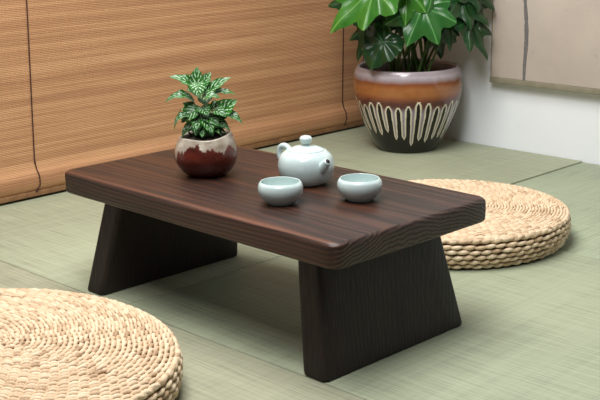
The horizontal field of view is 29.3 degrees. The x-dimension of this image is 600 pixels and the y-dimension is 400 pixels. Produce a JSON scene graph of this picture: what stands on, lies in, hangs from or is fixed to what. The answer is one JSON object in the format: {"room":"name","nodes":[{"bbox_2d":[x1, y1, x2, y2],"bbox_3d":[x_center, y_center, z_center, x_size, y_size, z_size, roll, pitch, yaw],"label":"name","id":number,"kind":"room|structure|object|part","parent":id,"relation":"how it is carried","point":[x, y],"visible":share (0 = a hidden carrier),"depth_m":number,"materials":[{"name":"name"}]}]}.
{"room":"tatami tea room","nodes":[
{"label":"tatami tea room","id":0,"kind":"room"},
{"bbox_2d":[363,0,599,164],"bbox_3d":[1.142,-0.757,2.771,2.720,1.531,0.120,13,20,43],"label":"wall","id":1,"kind":"structure","parent":0,"point":[557,123],"depth_m":3.34,"materials":[{"name":"paint"}]},
{"bbox_2d":[490,0,599,94],"bbox_3d":[0.859,-0.666,2.973,0.842,0.804,0.030,13,20,43],"label":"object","id":2,"kind":"object","parent":1,"relation":"attached to","point":[546,44],"visible":1,"depth_m":3.19,"materials":[{"name":"beige paper"}]},
{"bbox_3d":[0.197,0.256,2.027,2.720,0.029,2.850,13,20,43],"label":"floor","id":3,"kind":"structure","parent":0,"visible":0},
{"bbox_2d":[0,261,364,399],"bbox_3d":[-0.441,0.347,1.592,2.312,0.031,0.922,13,20,43],"label":"mat","id":4,"kind":"object","parent":3,"relation":"on","point":[211,370],"visible":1,"depth_m":1.79,"materials":[{"name":"green wicker"}]},
{"bbox_2d":[0,288,182,399],"bbox_3d":[-0.458,0.249,1.736,0.607,0.083,0.520,10,18,36],"label":"cushion","id":5,"kind":"object","parent":4,"relation":"on","point":[55,344],"visible":1,"depth_m":1.69,"materials":[{"name":"beige wicker"}]},
{"bbox_2d":[0,125,581,304],"bbox_3d":[-0.076,-0.015,2.956,0.861,0.031,1.604,13,20,43],"label":"mat","id":6,"kind":"object","parent":3,"relation":"on","point":[53,236],"visible":0.32,"depth_m":2.78,"materials":[{"name":"wicker"}]},
{"bbox_2d":[328,0,494,152],"bbox_3d":[0.284,-0.490,3.287,0.437,0.711,0.444,-15,20,-43],"label":"potted plant","id":7,"kind":"object","parent":6,"relation":"on","point":[406,105],"visible":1,"depth_m":3.23,"materials":[{"name":"green plant"}]},
{"bbox_3d":[0.325,-0.483,3.261,0.036,0.284,0.128,-15,20,-43],"label":"stem","id":8,"kind":"part","parent":7,"relation":"part of","materials":[{"name":"green plant"}]},
{"bbox_3d":[0.294,-0.426,3.307,0.119,0.152,0.056,-15,20,-43],"label":"stem","id":9,"kind":"part","parent":7,"relation":"part of","materials":[{"name":"green plant"}]},
{"bbox_3d":[0.261,-0.531,3.338,0.118,0.338,0.008,-1,15,-2],"label":"stem","id":10,"kind":"part","parent":7,"relation":"part of","materials":[{"name":"green plant"}]},
{"bbox_3d":[0.346,-0.471,3.299,0.135,0.241,0.011,4,15,17],"label":"stem","id":11,"kind":"part","parent":7,"relation":"part of","materials":[{"name":"green plant"}]},
{"bbox_3d":[0.317,-0.276,3.384,0.318,0.247,0.318,-15,20,-43],"label":"pot","id":12,"kind":"part","parent":7,"relation":"part of","materials":[{"name":"ceramic"}]},
{"bbox_3d":[0.317,-0.588,3.294,0.008,0.468,0.021,5,16,22],"label":"stem","id":13,"kind":"part","parent":7,"relation":"part of","materials":[{"name":"green plant"}]},
{"bbox_3d":[0.350,-0.432,3.322,0.062,0.153,0.060,-15,20,-43],"label":"stem","id":14,"kind":"part","parent":7,"relation":"part of","materials":[{"name":"green plant"}]},
{"bbox_3d":[0.284,-0.433,3.332,0.139,0.155,0.114,-15,20,-43],"label":"stem","id":15,"kind":"part","parent":7,"relation":"part of","materials":[{"name":"green plant"}]},
{"bbox_3d":[0.334,-0.476,3.272,0.013,0.265,0.145,6,16,26],"label":"stem","id":16,"kind":"part","parent":7,"relation":"part of","materials":[{"name":"green plant"}]},
{"bbox_3d":[0.394,-0.462,3.272,0.061,0.236,0.114,-15,20,-43],"label":"stem","id":17,"kind":"part","parent":7,"relation":"part of","materials":[{"name":"green plant"}]},
{"bbox_3d":[0.386,-0.430,3.298,0.040,0.162,0.123,-15,20,-43],"label":"stem","id":18,"kind":"part","parent":7,"relation":"part of","materials":[{"name":"green plant"}]},
{"bbox_3d":[0.423,-0.443,3.312,0.170,0.179,0.016,9,18,33],"label":"stem","id":19,"kind":"part","parent":7,"relation":"part of","materials":[{"name":"green plant"}]},
{"bbox_3d":[0.418,-0.426,3.276,0.126,0.166,0.012,6,16,25],"label":"stem","id":20,"kind":"part","parent":7,"relation":"part of","materials":[{"name":"green plant"}]},
{"bbox_2d":[128,250,599,399],"bbox_3d":[0.590,0.278,1.804,1.749,0.031,0.835,13,20,43],"label":"mat","id":21,"kind":"object","parent":3,"relation":"on","point":[530,330],"visible":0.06,"depth_m":1.97,"materials":[{"name":"wicker"}]},
{"bbox_2d":[65,146,485,381],"bbox_3d":[-0.064,0.083,2.063,0.380,0.233,0.711,-15,20,-43],"label":"table","id":22,"kind":"object","parent":21,"relation":"on","point":[375,282],"visible":0.9,"depth_m":1.89,"materials":[{"name":"brown wood"}]},
{"bbox_3d":[-0.255,0.056,2.255,0.347,0.192,0.091,-15,20,-43],"label":"leg","id":23,"kind":"part","parent":22,"relation":"part of","materials":[{"name":"brown wood"}]},
{"bbox_2d":[166,67,242,177],"bbox_3d":[-0.172,-0.142,2.075,0.117,0.198,0.120,-15,20,-43],"label":"potted plant","id":24,"kind":"object","parent":22,"relation":"on","point":[204,149],"visible":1,"depth_m":2.05,"materials":[{"name":"green plant"}]},
{"bbox_3d":[-0.171,-0.086,2.093,0.112,0.080,0.116,-15,20,-43],"label":"pot","id":25,"kind":"part","parent":24,"relation":"part of","materials":[{"name":"ceramic"}]},
{"bbox_2d":[258,177,302,205],"bbox_3d":[-0.032,-0.013,1.892,0.075,0.037,0.075,-15,20,-43],"label":"tea cup","id":26,"kind":"object","parent":22,"relation":"on","point":[275,191],"visible":1,"depth_m":1.87,"materials":[{"name":"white ceramic"}]},
{"bbox_2d":[277,135,333,186],"bbox_3d":[0.010,-0.071,2.015,0.101,0.086,0.105,-1,15,-2],"label":"teapot","id":27,"kind":"object","parent":22,"relation":"on","point":[313,165],"visible":0.92,"depth_m":1.99,"materials":[{"name":"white ceramic"}]},
{"bbox_3d":[-0.027,-0.080,2.050,0.037,0.045,0.010,12,19,40],"label":"handle","id":28,"kind":"part","parent":27,"relation":"part of","materials":[{"name":"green ceramic"}]},
{"bbox_3d":[0.010,-0.105,2.009,0.022,0.017,0.022,-15,20,-43],"label":"knob","id":29,"kind":"part","parent":27,"relation":"part of","materials":[{"name":"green ceramic"}]},
{"bbox_3d":[0.011,-0.092,2.013,0.065,0.010,0.065,-15,20,-43],"label":"lid","id":30,"kind":"part","parent":27,"relation":"part of","materials":[{"name":"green ceramic"}]},
{"bbox_3d":[0.041,-0.056,1.983,0.027,0.036,0.036,-15,20,-43],"label":"spout","id":31,"kind":"part","parent":27,"relation":"part of","materials":[{"name":"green ceramic"}]},
{"bbox_2d":[337,173,381,202],"bbox_3d":[0.099,-0.019,1.908,0.075,0.037,0.075,-15,20,-43],"label":"tea cup","id":32,"kind":"object","parent":22,"relation":"on","point":[355,187],"visible":1,"depth_m":1.88,"materials":[{"name":"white ceramic"}]},
{"bbox_3d":[0.129,0.149,1.881,0.347,0.192,0.091,-15,20,-43],"label":"leg","id":33,"kind":"part","parent":22,"relation":"part of","materials":[{"name":"brown wood"}]},
{"bbox_2d":[408,179,570,268],"bbox_3d":[0.329,0.041,2.507,0.514,0.074,0.515,-2,15,-6],"label":"cushion","id":34,"kind":"object","parent":21,"relation":"on","point":[521,224],"visible":0.44,"depth_m":2.34,"materials":[{"name":"beige wicker"}]},
{"bbox_2d":[513,162,599,258],"bbox_3d":[1.151,0.127,2.358,1.749,0.028,0.767,13,20,43],"label":"mat","id":35,"kind":"object","parent":3,"relation":"on","point":[577,186],"visible":0.46,"depth_m":2.84,"materials":[{"name":"green wicker"}]},
{"bbox_3d":[-0.807,-0.712,2.692,0.055,1.531,2.730,13,20,43],"label":"wall","id":36,"kind":"structure","parent":0,"visible":0},
{"bbox_2d":[0,0,363,203],"bbox_3d":[-0.502,-0.560,2.921,0.030,1.047,2.015,13,20,43],"label":"bamboo blind","id":37,"kind":"object","parent":36,"relation":"attached to","point":[83,83],"visible":0.8,"depth_m":3.07,"materials":[{"name":"brown wood"}]},
{"bbox_3d":[-0.661,-0.510,2.757,0.018,1.037,0.040,13,20,43],"label":"pull cord","id":38,"kind":"part","parent":37,"relation":"part of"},
{"bbox_3d":[-0.498,-0.064,3.053,0.021,0.014,2.015,13,20,43],"label":"rail","id":39,"kind":"part","parent":37,"relation":"part of","materials":[{"name":"brown wood"}]},
{"bbox_3d":[0.143,-0.729,3.551,0.018,1.037,0.026,13,20,43],"label":"pull cord","id":40,"kind":"part","parent":37,"relation":"part of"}
]}

